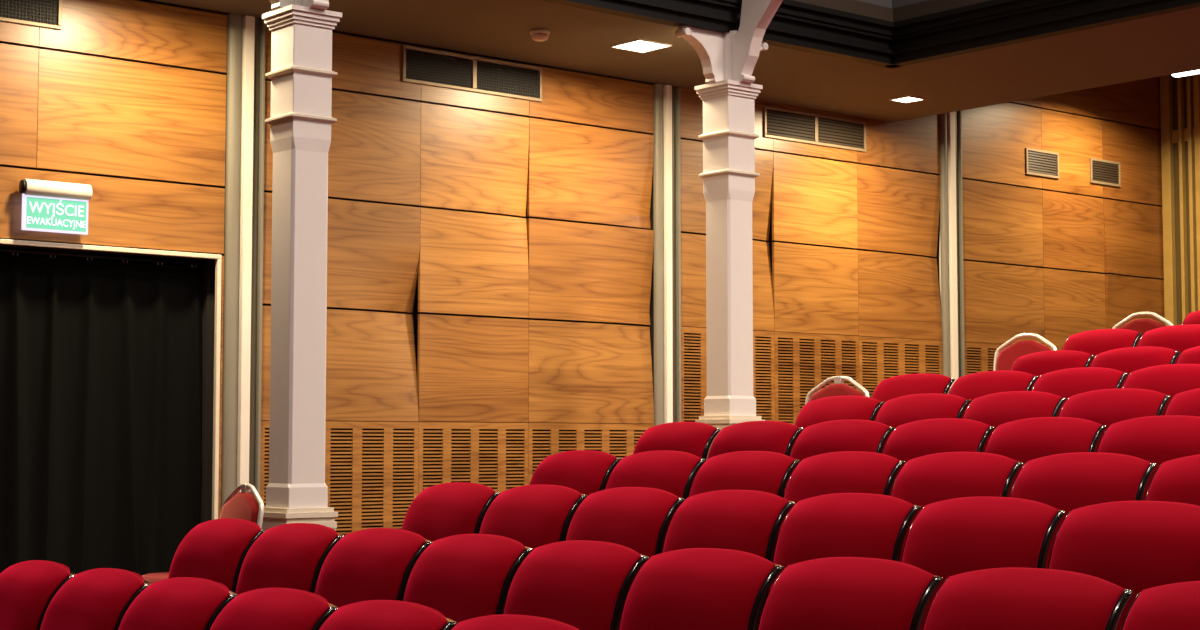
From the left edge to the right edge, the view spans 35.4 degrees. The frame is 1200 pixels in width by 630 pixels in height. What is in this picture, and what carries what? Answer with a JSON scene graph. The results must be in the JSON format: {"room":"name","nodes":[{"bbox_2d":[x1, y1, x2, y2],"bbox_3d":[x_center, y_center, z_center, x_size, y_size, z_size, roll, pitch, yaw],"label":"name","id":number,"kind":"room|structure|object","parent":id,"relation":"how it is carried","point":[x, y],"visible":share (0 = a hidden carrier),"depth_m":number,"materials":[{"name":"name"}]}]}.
{"room":"auditorium","nodes":[
{"label":"auditorium","id":0,"kind":"room"},
{"bbox_2d":[0,252,191,266],"bbox_3d":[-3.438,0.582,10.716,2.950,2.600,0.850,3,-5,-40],"label":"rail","id":1,"kind":"structure","parent":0,"point":[4,253],"depth_m":11.50,"materials":[{"name":"black metal"}]},
{"bbox_2d":[0,0,1164,535],"bbox_3d":[-2.439,-0.310,11.229,20.660,5.450,0.344,3,-5,-40],"label":"wall","id":2,"kind":"structure","parent":0,"point":[490,258],"depth_m":12.76,"materials":[{"name":"brown wood"}]},
{"bbox_2d":[0,0,61,29],"bbox_3d":[-3.484,-1.755,10.269,1.140,0.234,0.016,3,-5,-40],"label":"air vent","id":3,"kind":"object","parent":2,"relation":"in","point":[39,13],"visible":1,"depth_m":10.53,"materials":[{"name":"brown metal"}]},
{"bbox_2d":[19,179,91,234],"bbox_3d":[-3.049,-0.603,10.502,0.403,0.286,0.098,3,-5,-40],"label":"exit sign","id":4,"kind":"object","parent":2,"relation":"attached to","point":[47,206],"visible":1,"depth_m":10.48,"materials":[{"name":"green plastic"}]},
{"bbox_2d":[0,248,202,575],"bbox_3d":[-3.337,0.646,10.406,2.512,2.051,0.102,3,-5,-40],"label":"curtain","id":5,"kind":"object","parent":2,"relation":"hanging from","point":[101,361],"visible":0.83,"depth_m":10.82,"materials":[{"name":"black fabric"}]},
{"bbox_2d":[0,239,221,519],"bbox_3d":[-3.238,0.627,10.316,2.547,2.087,0.032,3,-5,-40],"label":"door frame","id":6,"kind":"structure","parent":2,"relation":"in","point":[218,262],"depth_m":11.10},
{"bbox_2d":[221,14,265,507],"bbox_3d":[-2.163,-0.025,11.304,0.240,3.573,0.135,3,-5,-40],"label":"pilaster","id":7,"kind":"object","parent":2,"relation":"attached to","point":[246,35],"depth_m":11.29,"materials":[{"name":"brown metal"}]},
{"bbox_2d":[402,45,541,101],"bbox_3d":[-0.836,-1.601,12.490,1.144,0.238,0.016,3,-5,-40],"label":"air vent","id":8,"kind":"object","parent":2,"relation":"in","point":[424,66],"visible":1,"depth_m":12.47,"materials":[{"name":"brown metal"}]},
{"bbox_2d":[653,84,680,425],"bbox_3d":[0.465,-0.094,13.524,0.229,3.133,0.135,3,-5,-40],"label":"pilaster","id":9,"kind":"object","parent":2,"relation":"attached to","point":[667,125],"depth_m":13.50,"materials":[{"name":"brown metal"}]},
{"bbox_2d":[764,106,865,151],"bbox_3d":[1.680,-1.443,14.600,1.141,0.241,0.016,3,-5,-40],"label":"air vent","id":10,"kind":"object","parent":2,"relation":"in","point":[796,126],"visible":1,"depth_m":14.58,"materials":[{"name":"brown metal"}]},
{"bbox_2d":[938,111,964,393],"bbox_3d":[2.901,-0.710,15.619,0.244,3.647,0.135,3,-5,-40],"label":"trim","id":11,"kind":"structure","parent":2,"relation":"attached to","point":[951,264],"depth_m":15.56,"materials":[{"name":"brown metal"}]},
{"bbox_2d":[1025,148,1058,178],"bbox_3d":[3.872,-1.326,16.439,0.464,0.231,0.016,3,-5,-40],"label":"air vent","id":12,"kind":"object","parent":2,"relation":"in","point":[1038,163],"visible":1,"depth_m":16.44,"materials":[{"name":"brown metal"}]},
{"bbox_2d":[1090,158,1120,186],"bbox_3d":[4.584,-1.292,17.037,0.452,0.226,0.016,3,-5,-40],"label":"air vent","id":13,"kind":"object","parent":2,"relation":"in","point":[1104,172],"visible":1,"depth_m":17.03,"materials":[{"name":"brown metal"}]},
{"bbox_2d":[152,0,1199,121],"bbox_3d":[1.194,-2.459,3.784,16.470,0.250,15.985,3,-5,-40],"label":"ceiling","id":14,"kind":"structure","parent":0,"point":[579,39],"depth_m":12.58,"materials":[{"name":"brown paint"}]},
{"bbox_2d":[530,29,549,40],"bbox_3d":[-0.377,-1.754,11.805,0.124,0.062,0.124,3,-5,-40],"label":"smoke detector","id":15,"kind":"object","parent":14,"relation":"attached to","point":[536,34],"visible":1,"depth_m":11.76,"materials":[{"name":"white plastic"}]},
{"bbox_2d":[610,39,671,52],"bbox_3d":[0.267,-1.751,12.229,0.289,0.010,0.289,3,-5,-40],"label":"recessed light","id":16,"kind":"object","parent":14,"relation":"in","point":[638,45],"visible":1,"depth_m":12.22,"materials":[{"name":"white plastic"}]},
{"bbox_2d":[889,96,925,102],"bbox_3d":[2.312,-1.621,14.128,0.194,0.010,0.194,3,-5,-40],"label":"recessed light","id":17,"kind":"object","parent":14,"relation":"in","point":[905,99],"visible":1,"depth_m":14.12,"materials":[{"name":"white plastic"}]},
{"bbox_2d":[857,0,926,7],"bbox_3d":[1.020,-4.318,2.786,14.760,3.104,14.490,3,-5,-40],"label":"wall","id":18,"kind":"structure","parent":0,"point":[886,3],"depth_m":12.77,"materials":[{"name":"grey paint"}]},
{"bbox_2d":[539,0,1199,67],"bbox_3d":[1.020,-2.529,2.663,14.760,0.262,14.490,3,-5,-40],"label":"trim","id":19,"kind":"structure","parent":18,"relation":"attached to","point":[800,26],"depth_m":12.08,"materials":[{"name":"black paint"}]},
{"bbox_2d":[794,0,989,21],"bbox_3d":[1.020,-2.715,2.676,14.760,0.110,14.490,3,-5,-40],"label":"fascia","id":20,"kind":"object","parent":18,"relation":"attached to","point":[927,7],"visible":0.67,"depth_m":12.52,"materials":[{"name":"black paint"}]},
{"bbox_3d":[8.960,-2.580,10.544,4.290,0.914,16.300,3,-5,-40],"label":"ceiling","id":21,"kind":"structure","parent":0,"visible":0},
{"bbox_2d":[1172,70,1199,76],"bbox_3d":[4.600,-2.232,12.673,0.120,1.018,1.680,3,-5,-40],"label":"strip light","id":22,"kind":"object","parent":21,"relation":"hanging from","point":[1194,72],"visible":0.32,"depth_m":13.18,"materials":[{"name":"white plastic"}]},
{"bbox_3d":[2.693,1.186,4.776,20.360,1.585,15.950,3,-5,-40],"label":"floor","id":23,"kind":"structure","parent":0,"visible":0},
{"bbox_2d":[0,560,75,629],"bbox_3d":[-2.151,1.315,6.376,0.604,0.938,0.554,3,-5,-40],"label":"seat","id":24,"kind":"object","parent":23,"relation":"on","point":[27,588],"visible":0.95,"depth_m":6.38,"materials":[{"name":"red fabric"}]},
{"bbox_2d":[40,568,150,629],"bbox_3d":[-1.796,1.286,5.956,0.604,0.938,0.554,3,-5,-40],"label":"seat","id":25,"kind":"object","parent":23,"relation":"on","point":[99,598],"visible":0.94,"depth_m":6.01,"materials":[{"name":"red fabric"}]},
{"bbox_2d":[118,577,236,629],"bbox_3d":[-1.442,1.258,5.536,0.604,0.938,0.554,3,-5,-40],"label":"seat","id":26,"kind":"object","parent":23,"relation":"on","point":[177,603],"visible":0.98,"depth_m":5.61,"materials":[{"name":"red fabric"}]},
{"bbox_2d":[142,483,263,582],"bbox_3d":[-1.933,1.268,9.045,0.510,0.906,0.481,3,-5,-34],"label":"banquet chair","id":27,"kind":"object","parent":23,"relation":"on","point":[245,505],"visible":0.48,"depth_m":9.12,"materials":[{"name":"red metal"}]},
{"bbox_2d":[151,518,265,592],"bbox_3d":[-1.651,1.257,7.194,0.604,0.938,0.554,3,-5,-40],"label":"seat","id":28,"kind":"object","parent":23,"relation":"on","point":[216,550],"visible":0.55,"depth_m":7.23,"materials":[{"name":"red fabric"}]},
{"bbox_2d":[210,588,337,629],"bbox_3d":[-1.089,1.229,5.116,0.604,0.938,0.554,3,-5,-40],"label":"seat","id":29,"kind":"object","parent":23,"relation":"on","point":[263,608],"visible":0.99,"depth_m":5.21,"materials":[{"name":"red fabric"}]},
{"bbox_2d":[236,523,343,594],"bbox_3d":[-1.297,1.228,6.774,0.604,0.938,0.554,3,-5,-40],"label":"seat","id":30,"kind":"object","parent":23,"relation":"on","point":[291,555],"visible":0.58,"depth_m":6.82,"materials":[{"name":"red fabric"}]},
{"bbox_2d":[261,0,341,530],"bbox_3d":[-1.452,-0.315,9.559,0.723,3.868,0.774,3,-5,-40],"label":"column","id":31,"kind":"structure","parent":23,"relation":"on","point":[301,74],"depth_m":9.68,"materials":[{"name":"white paint"}]},
{"bbox_2d":[315,528,431,607],"bbox_3d":[-0.943,1.199,6.354,0.604,0.938,0.554,3,-5,-40],"label":"seat","id":32,"kind":"object","parent":23,"relation":"on","point":[372,563],"visible":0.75,"depth_m":6.41,"materials":[{"name":"red fabric"}]},
{"bbox_2d":[319,600,456,629],"bbox_3d":[-0.735,1.200,4.696,0.604,0.938,0.554,3,-5,-40],"label":"seat","id":33,"kind":"object","parent":23,"relation":"on","point":[370,614],"visible":1,"depth_m":4.82,"materials":[{"name":"red fabric"}]},
{"bbox_2d":[402,482,500,541],"bbox_3d":[-0.780,1.153,7.633,0.604,0.938,0.554,3,-5,-40],"label":"seat","id":34,"kind":"object","parent":23,"relation":"on","point":[439,511],"visible":0.35,"depth_m":7.68,"materials":[{"name":"red fabric"}]},
{"bbox_2d":[403,534,532,623],"bbox_3d":[-0.589,1.171,5.934,0.604,0.938,0.554,3,-5,-40],"label":"seat","id":35,"kind":"object","parent":23,"relation":"on","point":[462,577],"visible":0.8,"depth_m":5.97,"materials":[{"name":"red fabric"}]},
{"bbox_2d":[452,614,578,629],"bbox_3d":[-0.381,1.172,4.276,0.604,0.938,0.554,3,-5,-40],"label":"seat","id":36,"kind":"object","parent":23,"relation":"on","point":[500,621],"visible":1,"depth_m":4.46,"materials":[{"name":"red fabric"}]},
{"bbox_2d":[479,484,586,550],"bbox_3d":[-0.426,1.125,7.213,0.604,0.938,0.554,3,-5,-40],"label":"seat","id":37,"kind":"object","parent":23,"relation":"on","point":[534,516],"visible":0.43,"depth_m":7.25,"materials":[{"name":"red fabric"}]},
{"bbox_2d":[456,540,648,629],"bbox_3d":[-0.235,1.142,5.514,0.604,0.938,0.554,3,-5,-40],"label":"seat","id":38,"kind":"object","parent":23,"relation":"on","point":[581,584],"visible":0.88,"depth_m":5.56,"materials":[{"name":"red fabric"}]},
{"bbox_2d":[529,450,620,495],"bbox_3d":[-0.281,1.075,8.411,0.604,0.938,0.554,3,-5,-40],"label":"seat","id":39,"kind":"object","parent":23,"relation":"on","point":[587,472],"visible":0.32,"depth_m":8.46,"materials":[{"name":"red fabric"}]},
{"bbox_2d":[566,487,684,561],"bbox_3d":[-0.072,1.096,6.793,0.604,0.938,0.554,3,-5,-40],"label":"seat","id":40,"kind":"object","parent":23,"relation":"on","point":[638,519],"visible":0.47,"depth_m":6.84,"materials":[{"name":"red fabric"}]},
{"bbox_2d":[605,450,705,522],"bbox_3d":[0.073,1.047,7.991,0.604,0.938,0.554,3,-5,-40],"label":"seat","id":41,"kind":"object","parent":23,"relation":"on","point":[674,472],"visible":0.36,"depth_m":8.05,"materials":[{"name":"red fabric"}]},
{"bbox_2d":[633,422,720,472],"bbox_3d":[0.211,0.986,9.128,0.604,0.938,0.554,3,-5,-40],"label":"seat","id":42,"kind":"object","parent":23,"relation":"on","point":[695,438],"visible":0.23,"depth_m":9.19,"materials":[{"name":"red fabric"}]},
{"bbox_2d":[620,548,782,629],"bbox_3d":[0.119,1.113,5.094,0.604,0.938,0.554,3,-5,-40],"label":"seat","id":43,"kind":"object","parent":23,"relation":"on","point":[689,588],"visible":1,"depth_m":5.16,"materials":[{"name":"red fabric"}]},
{"bbox_2d":[620,490,794,624],"bbox_3d":[0.282,1.067,6.373,0.604,0.938,0.554,3,-5,-40],"label":"seat","id":44,"kind":"object","parent":23,"relation":"on","point":[750,521],"visible":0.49,"depth_m":6.43,"materials":[{"name":"red fabric"}]},
{"bbox_2d":[663,490,788,557],"bbox_3d":[0.430,0.872,6.492,0.242,0.532,0.501,3,-5,-40],"label":"cushion","id":45,"kind":"object","parent":44,"relation":"on","point":[750,521],"depth_m":6.44,"materials":[{"name":"red fabric"}]},
{"bbox_2d":[675,0,782,456],"bbox_3d":[0.922,-0.388,11.565,0.723,3.448,0.774,3,-5,-40],"label":"column","id":46,"kind":"structure","parent":23,"relation":"on","point":[728,60],"depth_m":11.69,"materials":[{"name":"white paint"}]},
{"bbox_2d":[662,451,799,552],"bbox_3d":[0.427,1.018,7.571,0.604,0.938,0.554,3,-5,-40],"label":"seat","id":47,"kind":"object","parent":23,"relation":"on","point":[765,471],"visible":0.25,"depth_m":7.65,"materials":[{"name":"red fabric"}]},
{"bbox_2d":[689,451,794,496],"bbox_3d":[0.575,0.823,7.690,0.242,0.532,0.501,3,-5,-40],"label":"cushion","id":48,"kind":"object","parent":47,"relation":"on","point":[765,471],"depth_m":7.65,"materials":[{"name":"red fabric"}]},
{"bbox_2d":[689,421,802,494],"bbox_3d":[0.565,0.958,8.708,0.604,0.938,0.554,3,-5,-40],"label":"seat","id":49,"kind":"object","parent":23,"relation":"on","point":[771,436],"visible":0.28,"depth_m":8.79,"materials":[{"name":"red fabric"}]},
{"bbox_2d":[707,421,798,459],"bbox_3d":[0.713,0.762,8.827,0.242,0.532,0.501,3,-5,-40],"label":"cushion","id":50,"kind":"object","parent":49,"relation":"on","point":[771,436],"depth_m":8.79,"materials":[{"name":"red fabric"}]},
{"bbox_2d":[785,396,883,489],"bbox_3d":[1.054,0.872,9.478,0.604,0.938,0.554,3,-5,-40],"label":"seat","id":51,"kind":"object","parent":23,"relation":"on","point":[832,408],"visible":0.27,"depth_m":9.58,"materials":[{"name":"red fabric"}]},
{"bbox_2d":[790,396,879,455],"bbox_3d":[1.202,0.676,9.597,0.242,0.532,0.501,3,-5,-40],"label":"cushion","id":52,"kind":"object","parent":51,"relation":"on","point":[832,408],"depth_m":9.58,"materials":[{"name":"red fabric"}]},
{"bbox_2d":[778,420,893,535],"bbox_3d":[0.918,0.929,8.289,0.604,0.938,0.554,3,-5,-40],"label":"seat","id":53,"kind":"object","parent":23,"relation":"on","point":[835,435],"visible":0.24,"depth_m":8.38,"materials":[{"name":"red fabric"}]},
{"bbox_2d":[786,420,888,486],"bbox_3d":[1.067,0.733,8.407,0.242,0.532,0.501,3,-5,-40],"label":"cushion","id":54,"kind":"object","parent":53,"relation":"on","point":[835,435],"depth_m":8.38,"materials":[{"name":"red fabric"}]},
{"bbox_2d":[769,451,904,591],"bbox_3d":[0.781,0.989,7.151,0.604,0.938,0.554,3,-5,-40],"label":"seat","id":55,"kind":"object","parent":23,"relation":"on","point":[843,471],"visible":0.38,"depth_m":7.24,"materials":[{"name":"red fabric"}]},
{"bbox_2d":[780,451,898,529],"bbox_3d":[0.929,0.794,7.270,0.242,0.532,0.501,3,-5,-40],"label":"cushion","id":56,"kind":"object","parent":55,"relation":"on","point":[843,471],"depth_m":7.24,"materials":[{"name":"red fabric"}]},
{"bbox_2d":[805,376,869,403],"bbox_3d":[1.216,0.814,10.741,0.510,0.943,0.481,4,-5,-43],"label":"banquet chair","id":57,"kind":"object","parent":23,"relation":"on","point":[838,388],"visible":0.27,"depth_m":10.91,"materials":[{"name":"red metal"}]},
{"bbox_2d":[757,493,919,629],"bbox_3d":[0.636,1.039,5.953,0.604,0.938,0.554,3,-5,-40],"label":"seat","id":58,"kind":"object","parent":23,"relation":"on","point":[867,525],"visible":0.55,"depth_m":6.03,"materials":[{"name":"red fabric"}]},
{"bbox_2d":[770,493,913,589],"bbox_3d":[0.784,0.843,6.072,0.242,0.532,0.501,3,-5,-40],"label":"cushion","id":59,"kind":"object","parent":58,"relation":"on","point":[867,525],"depth_m":6.03,"materials":[{"name":"red fabric"}]},
{"bbox_2d":[758,557,942,629],"bbox_3d":[0.473,1.085,4.674,0.604,0.938,0.554,3,-5,-40],"label":"seat","id":60,"kind":"object","parent":23,"relation":"on","point":[831,593],"visible":1,"depth_m":4.75,"materials":[{"name":"red fabric"}]},
{"bbox_2d":[871,373,955,420],"bbox_3d":[1.569,0.784,10.299,0.604,0.938,0.554,3,-5,-40],"label":"seat","id":61,"kind":"object","parent":23,"relation":"on","point":[887,389],"visible":0.26,"depth_m":10.41,"materials":[{"name":"red fabric"}]},
{"bbox_2d":[875,393,970,453],"bbox_3d":[1.408,0.843,9.058,0.604,0.938,0.554,3,-5,-40],"label":"seat","id":62,"kind":"object","parent":23,"relation":"on","point":[898,411],"visible":0.25,"depth_m":9.16,"materials":[{"name":"red fabric"}]},
{"bbox_2d":[882,418,993,495],"bbox_3d":[1.272,0.900,7.869,0.604,0.938,0.554,3,-5,-40],"label":"seat","id":63,"kind":"object","parent":23,"relation":"on","point":[908,441],"visible":0.25,"depth_m":7.96,"materials":[{"name":"red fabric"}]},
{"bbox_2d":[891,452,1022,561],"bbox_3d":[1.135,0.961,6.731,0.604,0.938,0.554,3,-5,-40],"label":"seat","id":64,"kind":"object","parent":23,"relation":"on","point":[922,481],"visible":0.31,"depth_m":6.82,"materials":[{"name":"red fabric"}]},
{"bbox_2d":[901,496,1064,629],"bbox_3d":[0.990,1.010,5.533,0.604,0.938,0.554,3,-5,-40],"label":"seat","id":65,"kind":"object","parent":23,"relation":"on","point":[950,537],"visible":0.56,"depth_m":5.61,"materials":[{"name":"red fabric"}]},
{"bbox_2d":[949,370,1037,418],"bbox_3d":[1.923,0.755,9.879,0.604,0.938,0.554,3,-5,-40],"label":"seat","id":66,"kind":"object","parent":23,"relation":"on","point":[975,385],"visible":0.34,"depth_m":9.98,"materials":[{"name":"red fabric"}]},
{"bbox_2d":[962,391,1065,451],"bbox_3d":[1.762,0.814,8.638,0.604,0.938,0.554,3,-5,-40],"label":"seat","id":67,"kind":"object","parent":23,"relation":"on","point":[995,409],"visible":0.25,"depth_m":8.73,"materials":[{"name":"red fabric"}]},
{"bbox_2d":[993,333,1056,370],"bbox_3d":[2.581,0.577,11.934,0.510,0.943,0.481,4,-5,-43],"label":"banquet chair","id":68,"kind":"object","parent":23,"relation":"on","point":[1004,360],"visible":0.33,"depth_m":12.13,"materials":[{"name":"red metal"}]},
{"bbox_2d":[922,567,1132,629],"bbox_3d":[0.827,1.056,4.254,0.604,0.938,0.554,3,-5,-40],"label":"seat","id":69,"kind":"object","parent":23,"relation":"on","point":[1011,598],"visible":1,"depth_m":4.35,"materials":[{"name":"red fabric"}]},
{"bbox_2d":[984,417,1105,496],"bbox_3d":[1.627,0.871,7.449,0.604,0.938,0.554,3,-5,-40],"label":"seat","id":70,"kind":"object","parent":23,"relation":"on","point":[1022,440],"visible":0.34,"depth_m":7.54,"materials":[{"name":"red fabric"}]},
{"bbox_2d":[1010,350,1094,390],"bbox_3d":[2.424,0.661,10.649,0.604,0.938,0.554,3,-5,-40],"label":"seat","id":71,"kind":"object","parent":23,"relation":"on","point":[1038,364],"visible":0.26,"depth_m":10.75,"materials":[{"name":"red fabric"}]},
{"bbox_2d":[1032,367,1127,416],"bbox_3d":[2.277,0.726,9.459,0.604,0.938,0.554,3,-5,-40],"label":"seat","id":72,"kind":"object","parent":23,"relation":"on","point":[1065,383],"visible":0.21,"depth_m":9.55,"materials":[{"name":"red fabric"}]},
{"bbox_2d":[1010,452,1156,568],"bbox_3d":[1.489,0.932,6.311,0.604,0.938,0.554,3,-5,-40],"label":"seat","id":73,"kind":"object","parent":23,"relation":"on","point":[1067,482],"visible":0.37,"depth_m":6.39,"materials":[{"name":"red fabric"}]},
{"bbox_2d":[1062,329,1141,366],"bbox_3d":[2.924,0.543,11.447,0.604,0.938,0.554,3,-5,-40],"label":"seat","id":74,"kind":"object","parent":23,"relation":"on","point":[1093,342],"visible":0.25,"depth_m":11.53,"materials":[{"name":"red fabric"}]},
{"bbox_2d":[1059,388,1170,451],"bbox_3d":[2.116,0.786,8.218,0.604,0.938,0.554,3,-5,-40],"label":"seat","id":75,"kind":"object","parent":23,"relation":"on","point":[1106,407],"visible":0.26,"depth_m":8.30,"materials":[{"name":"red fabric"}]},
{"bbox_2d":[1048,501,1199,629],"bbox_3d":[1.344,0.981,5.113,0.604,0.938,0.554,3,-5,-40],"label":"seat","id":76,"kind":"object","parent":23,"relation":"on","point":[1136,546],"visible":0.62,"depth_m":5.20,"materials":[{"name":"red fabric"}]},
{"bbox_2d":[1090,346,1179,387],"bbox_3d":[2.778,0.632,10.229,0.604,0.938,0.554,3,-5,-40],"label":"seat","id":77,"kind":"object","parent":23,"relation":"on","point":[1128,360],"visible":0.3,"depth_m":10.32,"materials":[{"name":"red fabric"}]},
{"bbox_2d":[1112,312,1172,346],"bbox_3d":[3.443,0.437,12.317,0.510,0.943,0.481,4,-5,-43],"label":"banquet chair","id":78,"kind":"object","parent":23,"relation":"on","point":[1143,325],"visible":0.22,"depth_m":12.47,"materials":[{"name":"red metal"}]},
{"bbox_2d":[1097,415,1199,500],"bbox_3d":[1.980,0.843,7.029,0.604,0.938,0.554,3,-5,-40],"label":"seat","id":79,"kind":"object","parent":23,"relation":"on","point":[1158,440],"visible":0.27,"depth_m":7.13,"materials":[{"name":"red fabric"}]},
{"bbox_2d":[1121,581,1199,629],"bbox_3d":[1.181,1.027,3.834,0.604,0.938,0.554,3,-5,-40],"label":"seat","id":80,"kind":"object","parent":23,"relation":"on","point":[1175,606],"visible":1,"depth_m":4.08,"materials":[{"name":"red fabric"}]},
{"bbox_2d":[1122,364,1199,415],"bbox_3d":[2.631,0.697,9.039,0.604,0.938,0.554,3,-5,-40],"label":"seat","id":81,"kind":"object","parent":23,"relation":"on","point":[1170,379],"visible":0.25,"depth_m":9.15,"materials":[{"name":"red fabric"}]},
{"bbox_2d":[1137,324,1199,363],"bbox_3d":[3.278,0.515,11.027,0.604,0.938,0.554,3,-5,-40],"label":"seat","id":82,"kind":"object","parent":23,"relation":"on","point":[1180,338],"visible":0.11,"depth_m":11.14,"materials":[{"name":"red fabric"}]},
{"bbox_2d":[1145,454,1199,505],"bbox_3d":[1.843,0.903,5.891,0.604,0.938,0.554,3,-5,-40],"label":"seat","id":83,"kind":"object","parent":23,"relation":"on","point":[1175,480],"visible":0.22,"depth_m":6.11,"materials":[{"name":"red fabric"}]},
{"bbox_2d":[1160,74,1199,325],"bbox_3d":[5.701,-0.596,17.085,0.085,3.640,1.290,3,-5,-40],"label":"curtain","id":84,"kind":"object","parent":23,"relation":"on","point":[1179,96],"visible":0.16,"depth_m":17.47,"materials":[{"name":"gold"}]},
{"bbox_2d":[1164,388,1199,416],"bbox_3d":[2.470,0.757,7.798,0.604,0.938,0.554,3,-5,-40],"label":"seat","id":85,"kind":"object","parent":23,"relation":"on","point":[1187,403],"visible":0.16,"depth_m":8.04,"materials":[{"name":"red fabric"}]},
{"bbox_2d":[1176,346,1199,363],"bbox_3d":[3.132,0.604,9.809,0.604,0.938,0.554,3,-5,-40],"label":"seat","id":86,"kind":"object","parent":23,"relation":"on","point":[1192,355],"visible":0.16,"depth_m":10.06,"materials":[{"name":"red fabric"}]},
{"bbox_2d":[1182,310,1199,324],"bbox_3d":[3.785,0.403,11.816,0.604,0.938,0.554,3,-5,-40],"label":"seat","id":87,"kind":"object","parent":23,"relation":"on","point":[1194,317],"visible":0.17,"depth_m":12.08,"materials":[{"name":"red fabric"}]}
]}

